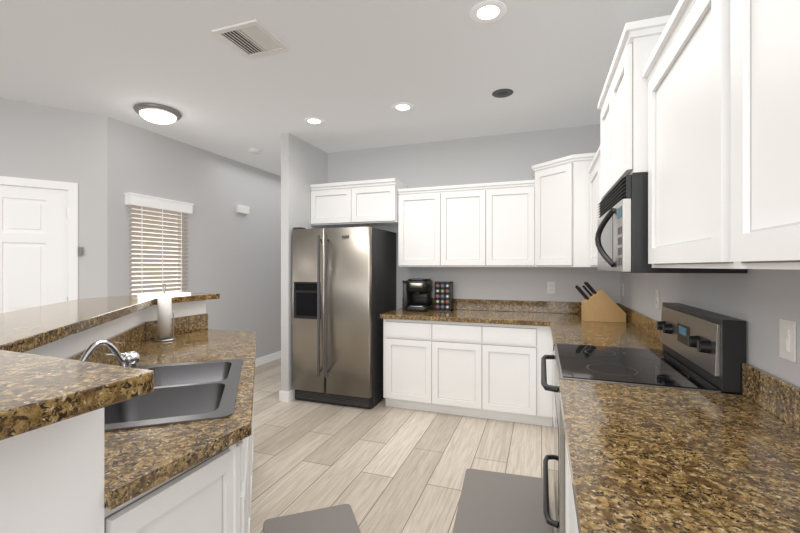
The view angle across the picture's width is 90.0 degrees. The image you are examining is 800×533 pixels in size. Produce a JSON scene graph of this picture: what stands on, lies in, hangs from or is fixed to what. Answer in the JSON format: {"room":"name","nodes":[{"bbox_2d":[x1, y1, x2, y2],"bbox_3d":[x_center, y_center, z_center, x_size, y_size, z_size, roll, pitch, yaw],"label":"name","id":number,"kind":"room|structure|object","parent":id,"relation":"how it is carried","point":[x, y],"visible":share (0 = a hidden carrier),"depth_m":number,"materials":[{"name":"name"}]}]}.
{"room":"kitchen","nodes":[
{"label":"kitchen","id":0,"kind":"room"},
{"bbox_2d":[0,98,107,298],"bbox_3d":[-5.170,0.005,1.994,6.000,2.740,0.120,0,0,-34],"label":"wall","id":1,"kind":"structure","parent":0,"point":[42,142],"depth_m":3.51,"materials":[{"name":"paint"}]},
{"bbox_2d":[0,176,82,312],"bbox_3d":[-3.272,0.323,3.244,1.105,2.105,0.195,0,0,-34],"label":"entry door","id":2,"kind":"structure","parent":1,"relation":"in","point":[40,250],"depth_m":3.38,"materials":[{"name":"white wood"}]},
{"bbox_2d":[108,117,280,358],"bbox_3d":[-1.804,0.005,6.229,0.120,2.740,5.460,0,0,20],"label":"wall","id":3,"kind":"structure","parent":0,"point":[233,258],"depth_m":4.83,"materials":[{"name":"paint"}]},
{"bbox_2d":[124,192,193,294],"bbox_3d":[-2.485,-0.095,4.121,0.165,1.200,0.730,0,0,20],"label":"window blinds","id":4,"kind":"object","parent":3,"relation":"attached to","point":[158,225],"visible":0.77,"depth_m":4.08,"materials":[{"name":"white plastic"}]},
{"bbox_2d":[236,205,249,213],"bbox_3d":[-2.061,-0.745,5.249,0.049,0.100,0.200,0,0,20],"label":"door chime","id":5,"kind":"object","parent":3,"relation":"attached to","point":[241,209],"visible":1,"depth_m":5.21,"materials":[{"name":"white plastic"}]},
{"bbox_2d":[255,351,280,366],"bbox_3d":[-1.752,1.325,6.174,0.012,0.100,5.330,0,0,20],"label":"baseboard","id":6,"kind":"structure","parent":3,"relation":"attached to","point":[277,355],"depth_m":5.74,"materials":[{"name":"white wood"}]},
{"bbox_2d":[281,132,327,391],"bbox_3d":[-0.420,0.005,6.228,0.090,2.740,4.540,0,0,20],"label":"wall","id":7,"kind":"structure","parent":0,"point":[304,165],"depth_m":4.11,"materials":[{"name":"paint"}]},
{"bbox_2d":[279,389,294,400],"bbox_3d":[-0.488,1.325,6.191,0.012,0.100,4.453,0,0,20],"label":"baseboard","id":8,"kind":"structure","parent":7,"relation":"attached to","point":[285,396],"depth_m":4.08,"materials":[{"name":"white wood"}]},
{"bbox_2d":[0,0,678,175],"bbox_3d":[-2.160,-1.390,2.887,10.000,0.050,12.000,0,0,20],"label":"ceiling","id":9,"kind":"structure","parent":0,"point":[350,73],"depth_m":2.73,"materials":[{"name":"paint"}]},
{"bbox_2d":[133,103,181,123],"bbox_3d":[-2.120,-1.315,3.509,0.366,0.100,0.366,0,0,20],"label":"dome ceiling light","id":10,"kind":"object","parent":9,"relation":"attached to","point":[157,113],"visible":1,"depth_m":3.42,"materials":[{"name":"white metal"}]},
{"bbox_2d":[212,19,288,57],"bbox_3d":[-0.888,-1.359,2.404,0.310,0.012,0.310,0,0,20],"label":"ceiling vent","id":11,"kind":"object","parent":9,"relation":"in","point":[252,38],"visible":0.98,"depth_m":2.38,"materials":[{"name":"white plastic"}]},
{"bbox_2d":[249,148,260,153],"bbox_3d":[-1.703,-1.348,4.687,0.130,0.034,0.130,0,0,20],"label":"smoke detector","id":12,"kind":"object","parent":9,"relation":"attached to","point":[254,151],"visible":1,"depth_m":4.64,"materials":[{"name":"white plastic"}]},
{"bbox_2d":[304,117,324,124],"bbox_3d":[-0.803,-1.363,3.753,0.196,0.004,0.196,0,0,20],"label":"recessed light","id":13,"kind":"object","parent":9,"relation":"in","point":[314,120],"visible":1,"depth_m":3.75,"materials":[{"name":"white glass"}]},
{"bbox_2d":[391,102,413,111],"bbox_3d":[0.024,-1.363,3.423,0.196,0.004,0.196,0,0,20],"label":"recessed light","id":14,"kind":"object","parent":9,"relation":"in","point":[403,106],"visible":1,"depth_m":3.42,"materials":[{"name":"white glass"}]},
{"bbox_2d":[470,0,506,22],"bbox_3d":[0.473,-1.363,2.145,0.196,0.004,0.196,0,0,20],"label":"recessed light","id":15,"kind":"object","parent":9,"relation":"in","point":[486,11],"visible":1,"depth_m":2.14,"materials":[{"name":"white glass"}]},
{"bbox_2d":[492,89,512,97],"bbox_3d":[0.808,-1.359,3.151,0.164,0.012,0.164,0,0,20],"label":"recessed light","id":16,"kind":"object","parent":9,"relation":"in","point":[501,93],"visible":0.98,"depth_m":3.13,"materials":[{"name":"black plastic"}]},
{"bbox_2d":[250,358,556,532],"bbox_3d":[-2.160,1.400,2.887,10.000,0.050,12.000,0,0,20],"label":"floor","id":17,"kind":"structure","parent":0,"point":[380,467],"depth_m":2.88,"materials":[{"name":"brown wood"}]},
{"bbox_2d":[0,300,205,532],"bbox_3d":[-1.434,0.808,0.938,1.630,1.134,3.810,0,0,20],"label":"wall bar","id":18,"kind":"object","parent":17,"relation":"on","point":[51,478],"visible":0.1,"depth_m":0.76,"materials":[{"name":"white paint"}]},
{"bbox_2d":[0,292,219,440],"bbox_3d":[-1.457,0.220,0.978,2.000,0.040,3.870,0,0,20],"label":"breakfast bar","id":19,"kind":"object","parent":18,"relation":"on","point":[38,391],"visible":1,"depth_m":0.76,"materials":[{"name":"stone"}]},
{"bbox_2d":[104,416,252,532],"bbox_3d":[-0.776,0.938,1.966,1.089,0.874,1.378,0,0,20],"label":"base cabinet","id":20,"kind":"object","parent":17,"relation":"on","point":[212,494],"visible":0.54,"depth_m":1.17,"materials":[{"name":"white wood"}]},
{"bbox_2d":[66,313,256,509],"bbox_3d":[-1.036,0.422,1.880,0.668,0.155,2.294,0,0,-19],"label":"countertop","id":21,"kind":"structure","parent":20,"relation":"on","point":[138,461],"depth_m":1.15,"materials":[{"name":"stone"}]},
{"bbox_2d":[80,340,140,367],"bbox_3d":[-1.159,0.369,1.578,0.072,0.168,0.271,0,0,20],"label":"faucet","id":22,"kind":"object","parent":21,"relation":"on","point":[131,359],"visible":0.71,"depth_m":1.61,"materials":[{"name":"silver metal"}]},
{"bbox_2d":[153,283,175,341],"bbox_3d":[-1.467,0.282,2.493,0.120,0.354,0.120,0,0,20],"label":"paper towel holder","id":23,"kind":"object","parent":21,"relation":"on","point":[164,316],"visible":1,"depth_m":2.46,"materials":[{"name":"white paper"}]},
{"bbox_2d":[104,359,242,431],"bbox_3d":[-0.882,0.552,1.512,0.508,0.196,0.798,0,0,-19],"label":"double-bowl sink","id":24,"kind":"object","parent":21,"relation":"in","point":[192,391],"visible":0.4,"depth_m":1.51,"materials":[{"name":"silver metal"}]},
{"bbox_2d":[264,504,360,532],"bbox_3d":[-0.387,1.369,1.870,0.470,0.012,0.760,0,0,-19],"label":"area rug","id":25,"kind":"object","parent":17,"relation":"on","point":[337,519],"visible":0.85,"depth_m":2.13,"materials":[{"name":"grey fabric"}]},
{"bbox_2d":[292,225,395,408],"bbox_3d":[-0.583,0.482,4.257,0.870,1.761,0.804,0,0,20],"label":"refrigerator","id":26,"kind":"object","parent":17,"relation":"on","point":[343,289],"visible":1,"depth_m":3.92,"materials":[{"name":"silver metal"}]},
{"bbox_2d":[383,319,438,412],"bbox_3d":[0.199,0.938,4.087,0.548,0.874,0.658,0,0,20],"label":"base cabinet","id":27,"kind":"object","parent":17,"relation":"on","point":[410,347],"depth_m":3.79,"materials":[{"name":"white wood"}]},
{"bbox_2d":[439,321,490,418],"bbox_3d":[0.620,0.938,3.938,0.576,0.874,0.658,0,0,20],"label":"base cabinet","id":28,"kind":"object","parent":17,"relation":"on","point":[486,370],"depth_m":3.61,"materials":[{"name":"white wood"}]},
{"bbox_2d":[452,469,553,532],"bbox_3d":[0.519,1.369,2.018,0.500,0.012,1.290,0,0,16],"label":"area rug","id":29,"kind":"object","parent":17,"relation":"on","point":[493,502],"visible":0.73,"depth_m":2.29,"materials":[{"name":"grey fabric"}]},
{"bbox_2d":[491,324,552,426],"bbox_3d":[1.087,0.938,3.773,0.648,0.874,0.658,0,0,20],"label":"base cabinet","id":30,"kind":"object","parent":17,"relation":"on","point":[518,395],"depth_m":3.46,"materials":[{"name":"white wood"}]},
{"bbox_2d":[380,297,630,325],"bbox_3d":[0.938,0.422,3.808,2.167,0.155,0.689,0,0,20],"label":"countertop","id":31,"kind":"structure","parent":30,"relation":"on","point":[512,312],"depth_m":3.91,"materials":[{"name":"stone"}]},
{"bbox_2d":[402,278,432,311],"bbox_3d":[0.179,0.293,4.231,0.288,0.332,0.304,0,0,20],"label":"coffee maker","id":32,"kind":"object","parent":31,"relation":"on","point":[417,294],"visible":1,"depth_m":4.19,"materials":[{"name":"black plastic"}]},
{"bbox_2d":[435,281,452,310],"bbox_3d":[0.463,0.309,4.212,0.170,0.300,0.130,0,0,20],"label":"coffee pod rack","id":33,"kind":"object","parent":31,"relation":"on","point":[443,295],"visible":1,"depth_m":4.17,"materials":[{"name":"black plastic"}]},
{"bbox_2d":[548,305,664,351],"bbox_3d":[1.375,0.422,2.746,0.635,0.155,1.020,0,0,20],"label":"countertop","id":34,"kind":"structure","parent":30,"relation":"on","point":[565,322],"depth_m":2.79,"materials":[{"name":"stone"}]},
{"bbox_2d":[575,281,625,321],"bbox_3d":[1.685,0.294,3.387,0.378,0.331,0.132,0,0,11],"label":"knife block","id":35,"kind":"object","parent":34,"relation":"on","point":[598,305],"visible":1,"depth_m":3.33,"materials":[{"name":"brown wood"}]},
{"bbox_2d":[553,351,553,423],"bbox_3d":[1.394,0.938,2.757,0.608,0.874,1.050,0,0,20],"label":"base cabinet","id":36,"kind":"object","parent":17,"relation":"on","point":[553,392],"visible":0.02,"depth_m":3.24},
{"bbox_2d":[565,439,578,532],"bbox_3d":[0.729,0.938,0.878,0.608,0.874,0.576,0,0,20],"label":"base cabinet","id":37,"kind":"object","parent":17,"relation":"on","point":[571,525],"visible":0.15,"depth_m":1.08,"materials":[{"name":"white wood"}]},
{"bbox_2d":[559,363,799,532],"bbox_3d":[0.453,0.422,0.138,0.632,0.155,2.962,0,0,20],"label":"countertop","id":38,"kind":"structure","parent":37,"relation":"on","point":[642,459],"depth_m":0.97,"materials":[{"name":"stone"}]},
{"bbox_2d":[541,302,745,532],"bbox_3d":[1.042,0.785,1.912,0.695,1.180,0.766,0,0,20],"label":"range","id":39,"kind":"object","parent":17,"relation":"on","point":[705,350],"visible":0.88,"depth_m":1.71,"materials":[{"name":"black glass"}]},
{"bbox_2d":[328,124,619,308],"bbox_3d":[0.680,0.005,4.332,3.250,2.740,0.120,0,0,20],"label":"wall","id":40,"kind":"structure","parent":0,"point":[500,158],"depth_m":4.19,"materials":[{"name":"paint"}]},
{"bbox_2d":[310,178,406,227],"bbox_3d":[-0.461,-0.685,4.464,1.005,0.450,0.388,0,0,20],"label":"upper cabinet","id":41,"kind":"object","parent":40,"relation":"attached to","point":[374,203],"visible":0.96,"depth_m":4.28,"materials":[{"name":"white wood"}]},
{"bbox_2d":[398,180,534,266],"bbox_3d":[0.670,-0.400,4.093,1.350,0.810,0.333,0,0,20],"label":"upper cabinet","id":42,"kind":"object","parent":40,"relation":"attached to","point":[481,225],"visible":0.98,"depth_m":3.94,"materials":[{"name":"white wood"}]},
{"bbox_2d":[547,282,554,293],"bbox_3d":[1.501,0.210,3.970,0.075,0.118,0.010,0,0,20],"label":"electrical outlet","id":43,"kind":"object","parent":40,"relation":"attached to","point":[550,287],"visible":1,"depth_m":3.97,"materials":[{"name":"white plastic"}]},
{"bbox_2d":[532,153,595,266],"bbox_3d":[1.602,-0.465,3.611,0.784,0.940,0.617,0,0,20],"label":"upper cabinet","id":44,"kind":"object","parent":40,"relation":"attached to","point":[562,211],"visible":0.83,"depth_m":3.44,"materials":[{"name":"white wood"}]},
{"bbox_2d":[620,269,799,386],"bbox_3d":[0.758,0.005,-0.136,0.120,2.740,8.250,0,0,20],"label":"wall","id":45,"kind":"structure","parent":0,"point":[761,302],"depth_m":1.44,"materials":[{"name":"paint"}]},
{"bbox_2d":[588,146,601,266],"bbox_3d":[1.535,-0.400,2.743,0.333,0.810,1.118,0,0,20],"label":"upper cabinet","id":46,"kind":"object","parent":45,"relation":"attached to","point":[594,172],"visible":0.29,"depth_m":3.11,"materials":[{"name":"white wood"}]},
{"bbox_2d":[598,15,670,199],"bbox_3d":[1.190,-0.650,1.859,0.393,0.570,0.826,0,0,20],"label":"upper cabinet","id":47,"kind":"object","parent":45,"relation":"attached to","point":[623,103],"visible":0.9,"depth_m":1.57,"materials":[{"name":"white wood"}]},
{"bbox_2d":[595,173,746,272],"bbox_3d":[1.155,-0.168,1.872,0.464,0.386,0.764,0,0,20],"label":"microwave","id":48,"kind":"object","parent":47,"relation":"attached to","point":[621,239],"visible":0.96,"depth_m":1.56,"materials":[{"name":"black plastic"}]},
{"bbox_2d":[655,290,659,308],"bbox_3d":[1.639,0.210,2.549,0.010,0.118,0.075,0,0,20],"label":"electrical outlet","id":49,"kind":"object","parent":45,"relation":"attached to","point":[657,299],"visible":1,"depth_m":2.54,"materials":[{"name":"white plastic"}]},
{"bbox_2d":[642,0,713,268],"bbox_3d":[0.975,-0.359,1.146,0.322,0.728,0.710,0,0,20],"label":"upper cabinet","id":50,"kind":"object","parent":45,"relation":"attached to","point":[679,72],"depth_m":1.16,"materials":[{"name":"white wood"}]},
{"bbox_2d":[714,0,799,269],"bbox_3d":[0.731,-0.359,0.458,0.322,0.728,0.750,0,0,20],"label":"upper cabinet","id":51,"kind":"object","parent":45,"relation":"attached to","point":[723,79],"depth_m":0.76,"materials":[{"name":"white wood"}]},
{"bbox_2d":[779,319,795,361],"bbox_3d":[1.160,0.220,1.202,0.013,0.118,0.075,0,0,20],"label":"light switch","id":52,"kind":"object","parent":45,"relation":"attached to","point":[787,339],"visible":1,"depth_m":1.19,"materials":[{"name":"white plastic"}]}
]}

